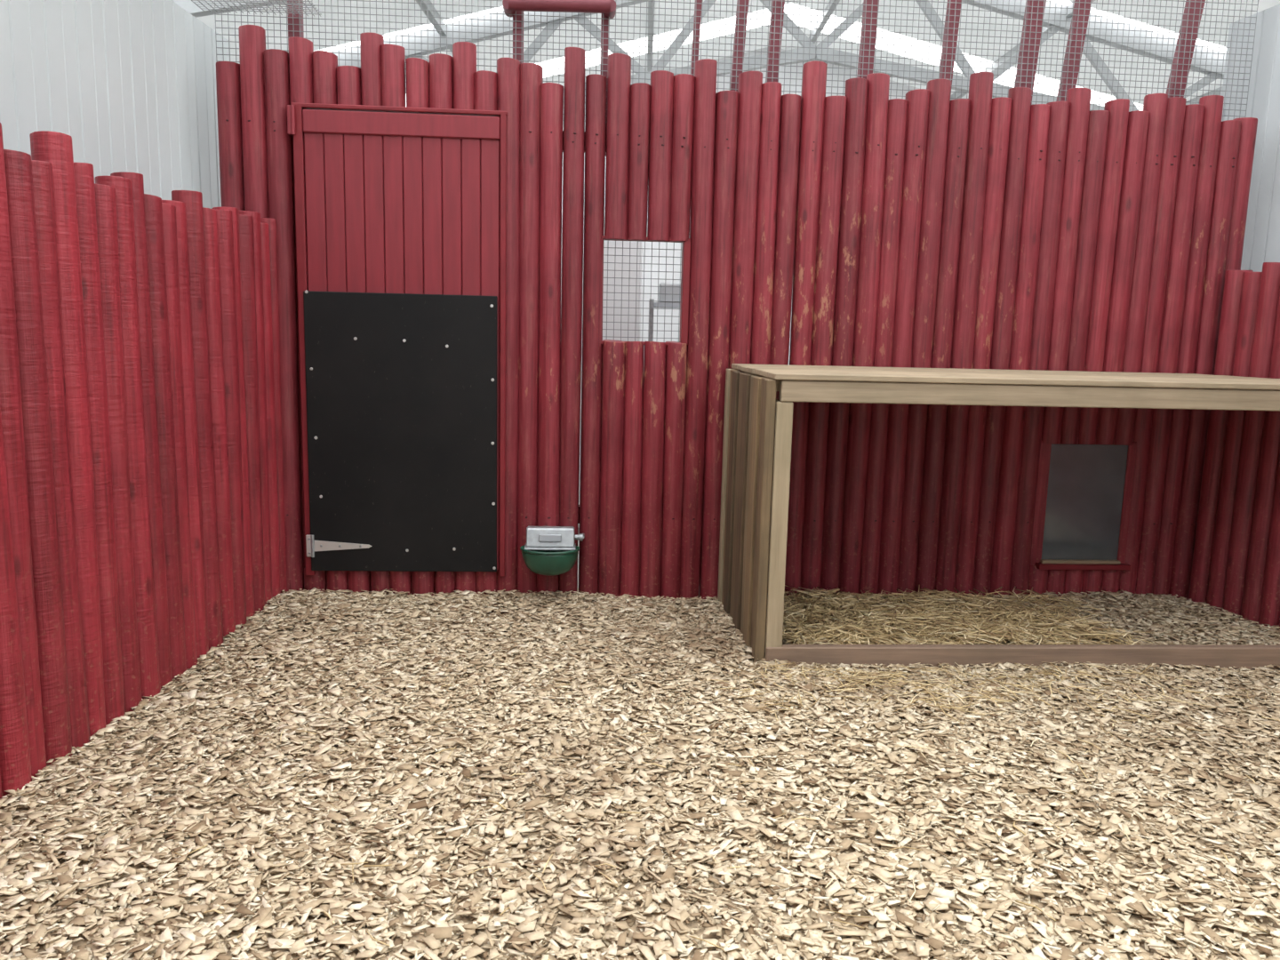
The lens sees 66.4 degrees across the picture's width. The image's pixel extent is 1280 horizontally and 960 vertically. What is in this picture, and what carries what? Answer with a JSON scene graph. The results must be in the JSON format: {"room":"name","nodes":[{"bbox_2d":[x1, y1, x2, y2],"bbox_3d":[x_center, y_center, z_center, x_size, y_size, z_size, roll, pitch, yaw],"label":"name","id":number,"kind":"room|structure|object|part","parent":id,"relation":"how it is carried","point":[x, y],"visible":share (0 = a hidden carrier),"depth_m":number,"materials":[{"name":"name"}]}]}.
{"room":"farm building","nodes":[
{"label":"farm building","id":0,"kind":"room"},
{"bbox_2d":[0,0,230,208],"bbox_3d":[-2.204,-0.279,1.432,0.100,2.810,7.700,1,9,0],"label":"wall","id":1,"kind":"structure","parent":0,"point":[132,85],"depth_m":3.99,"materials":[{"name":"white metal"}]},
{"bbox_2d":[577,540,699,594],"bbox_3d":[1.990,0.423,7.394,16.200,0.200,19.700,1,9,0],"label":"floor","id":2,"kind":"structure","parent":0,"point":[578,540],"depth_m":5.74,"materials":[{"name":"concrete"}]},
{"bbox_2d":[0,122,287,799],"bbox_3d":[-1.819,0.084,1.947,0.167,1.953,5.810,1,9,0],"label":"fence","id":3,"kind":"object","parent":2,"relation":"on","point":[142,506],"visible":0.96,"depth_m":3.30,"materials":[{"name":"red paint"}]},
{"bbox_2d":[560,210,642,534],"bbox_3d":[-0.303,-0.725,6.771,0.600,2.150,0.598,1,9,0],"label":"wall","id":4,"kind":"structure","parent":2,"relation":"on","point":[629,320],"depth_m":6.42,"materials":[{"name":"metal"}]},
{"bbox_2d":[0,587,1279,959],"bbox_3d":[1.041,1.017,2.405,5.724,0.091,5.725,1,9,0],"label":"bedding","id":5,"kind":"object","parent":2,"relation":"on","point":[196,939],"visible":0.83,"depth_m":2.81,"materials":[{"name":"beige wood"}]},
{"bbox_2d":[140,584,1279,959],"bbox_3d":[0.752,0.784,3.587,3.922,0.137,3.134,1,9,0],"label":"bedding","id":6,"kind":"object","parent":5,"relation":"on","point":[871,618],"visible":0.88,"depth_m":4.36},
{"bbox_2d":[717,363,1279,670],"bbox_3d":[1.792,0.131,4.518,2.698,1.236,1.069,1,9,-4],"label":"shelter","id":7,"kind":"object","parent":5,"relation":"on","point":[757,425],"visible":0.84,"depth_m":4.01,"materials":[{"name":"brown wood"}]},
{"bbox_2d":[648,282,680,341],"bbox_3d":[0.432,-0.506,6.902,0.770,1.712,0.410,1,9,0],"label":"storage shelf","id":8,"kind":"object","parent":2,"relation":"on","point":[660,304],"visible":0.06,"depth_m":6.63,"materials":[{"name":"grey metal"}]},
{"bbox_2d":[216,24,1257,600],"bbox_3d":[0.535,-0.715,4.921,5.089,2.734,0.175,1,9,-4],"label":"fence","id":9,"kind":"object","parent":2,"relation":"on","point":[926,228],"visible":0.82,"depth_m":4.86,"materials":[{"name":"red paint"}]},
{"bbox_2d":[287,102,507,577],"bbox_3d":[-1.155,-0.615,4.780,1.060,2.400,0.174,1,9,-4],"label":"door","id":10,"kind":"structure","parent":9,"relation":"attached to","point":[403,456],"depth_m":4.76,"materials":[{"name":"red paint"}]},
{"bbox_3d":[-1.611,-1.663,4.516,0.036,0.130,0.029,1,9,-4],"label":"upper hinge","id":11,"kind":"part","parent":10,"relation":"part of","materials":[{"name":"red metal"}]},
{"bbox_3d":[-1.485,0.327,4.825,0.318,0.110,0.018,1,9,-4],"label":"strap hinge","id":12,"kind":"part","parent":10,"relation":"part of","materials":[{"name":"silver metal"}]},
{"bbox_2d":[304,290,495,569],"bbox_3d":[-1.156,-0.225,4.768,0.900,1.354,0.005,1,9,-4],"label":"screws","id":13,"kind":"object","parent":10,"relation":"attached to","point":[306,292],"visible":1,"depth_m":4.74,"materials":[{"name":"metal"}]},
{"bbox_3d":[-1.159,-0.219,4.783,0.913,1.363,0.023,1,9,-4],"label":"black kick panel","id":14,"kind":"part","parent":10,"relation":"part of","materials":[{"name":"black plastic"}]},
{"bbox_2d":[302,109,500,569],"bbox_3d":[-1.139,-0.634,4.749,0.908,2.188,0.061,1,9,-4],"label":"planks","id":15,"kind":"object","parent":10,"relation":"attached to","point":[396,203],"visible":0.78,"depth_m":4.63,"materials":[{"name":"red paint"}]},
{"bbox_2d":[520,526,584,575],"bbox_3d":[-0.434,0.354,4.870,0.324,0.227,0.272,1,9,-4],"label":"water dispenser","id":16,"kind":"object","parent":9,"relation":"attached to","point":[548,550],"visible":1,"depth_m":4.83,"materials":[{"name":"green metal"}]},
{"bbox_2d":[520,544,580,575],"bbox_3d":[-0.446,0.402,4.848,0.298,0.137,0.215,1,9,-4],"label":"bowl","id":17,"kind":"object","parent":16,"relation":"on","point":[540,559],"depth_m":4.78,"materials":[{"name":"green plastic"}]},
{"bbox_2d":[600,235,691,346],"bbox_3d":[0.019,-0.934,4.851,0.447,0.524,0.085,1,9,-4],"label":"window","id":18,"kind":"structure","parent":9,"relation":"attached to","point":[685,245],"depth_m":4.83,"materials":[{"name":"red paint"}]},
{"bbox_2d":[602,240,681,341],"bbox_3d":[0.018,-0.938,4.897,0.442,0.522,0.006,1,9,-4],"label":"wire mesh","id":19,"kind":"object","parent":18,"relation":"attached to","point":[615,247],"visible":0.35,"depth_m":4.90,"materials":[{"name":"grey metal"}]},
{"bbox_2d":[191,0,1258,156],"bbox_3d":[0.607,-2.018,3.653,5.184,1.209,2.442,1,9,-4],"label":"mesh screen","id":20,"kind":"object","parent":9,"relation":"attached to","point":[1032,28],"visible":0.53,"depth_m":4.83,"materials":[{"name":"grey metal"}]},
{"bbox_3d":[-1.701,-2.024,3.458,0.552,0.006,2.372,1,9,-4],"label":"roof panel","id":21,"kind":"part","parent":20,"relation":"part of","materials":[{"name":"metal"}]},
{"bbox_2d":[1030,439,1137,570],"bbox_3d":[2.324,0.125,5.137,0.530,0.685,0.130,1,9,-4],"label":"window","id":22,"kind":"structure","parent":9,"relation":"attached to","point":[1042,489],"depth_m":5.12,"materials":[{"name":"red paint"}]},
{"bbox_2d":[1040,559,1120,564],"bbox_3d":[2.320,0.428,5.174,0.425,0.017,0.070,1,9,-4],"label":"window sill","id":23,"kind":"structure","parent":22,"relation":"attached to","point":[1043,561],"depth_m":5.14,"materials":[{"name":"brown wood"}]},
{"bbox_3d":[2.330,0.122,5.130,0.420,0.622,0.013,1,9,-4],"label":"acrylic pane","id":24,"kind":"part","parent":22,"relation":"part of","materials":[{"name":"plastic"}]},
{"bbox_2d":[1187,262,1279,629],"bbox_3d":[3.430,0.053,3.389,0.132,1.823,3.512,-1,9,-16],"label":"fence","id":25,"kind":"object","parent":2,"relation":"on","point":[1236,567],"visible":0.84,"depth_m":4.80,"materials":[{"name":"red wood"}]},
{"bbox_2d":[561,152,792,364],"bbox_3d":[0.331,-1.302,8.146,12.400,2.900,0.100,1,9,0],"label":"wall partition","id":26,"kind":"structure","parent":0,"point":[675,314],"depth_m":8.04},
{"bbox_2d":[197,0,1279,104],"bbox_3d":[2.113,-4.665,6.607,16.200,2.000,19.500,1,9,0],"label":"ceiling","id":27,"kind":"structure","parent":0,"point":[209,20],"depth_m":12.90,"materials":[{"name":"white metal"}]},
{"bbox_2d":[171,0,1225,111],"bbox_3d":[2.065,-2.673,6.915,16.065,6.066,19.500,1,9,0],"label":"roof truss","id":28,"kind":"object","parent":27,"relation":"attached to","point":[188,5],"visible":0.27,"depth_m":11.78,"materials":[{"name":"grey metal"}]},
{"bbox_2d":[562,47,919,130],"bbox_3d":[2.100,-4.161,16.602,16.200,6.050,0.100,1,9,0],"label":"wall","id":29,"kind":"structure","parent":0,"point":[782,68],"depth_m":16.17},
{"bbox_2d":[1221,3,1279,271],"bbox_3d":[3.515,-0.615,3.543,0.100,3.100,4.054,0,9,-9],"label":"wall","id":30,"kind":"structure","parent":0,"point":[1261,242],"depth_m":5.06,"materials":[{"name":"white metal"}]}
]}

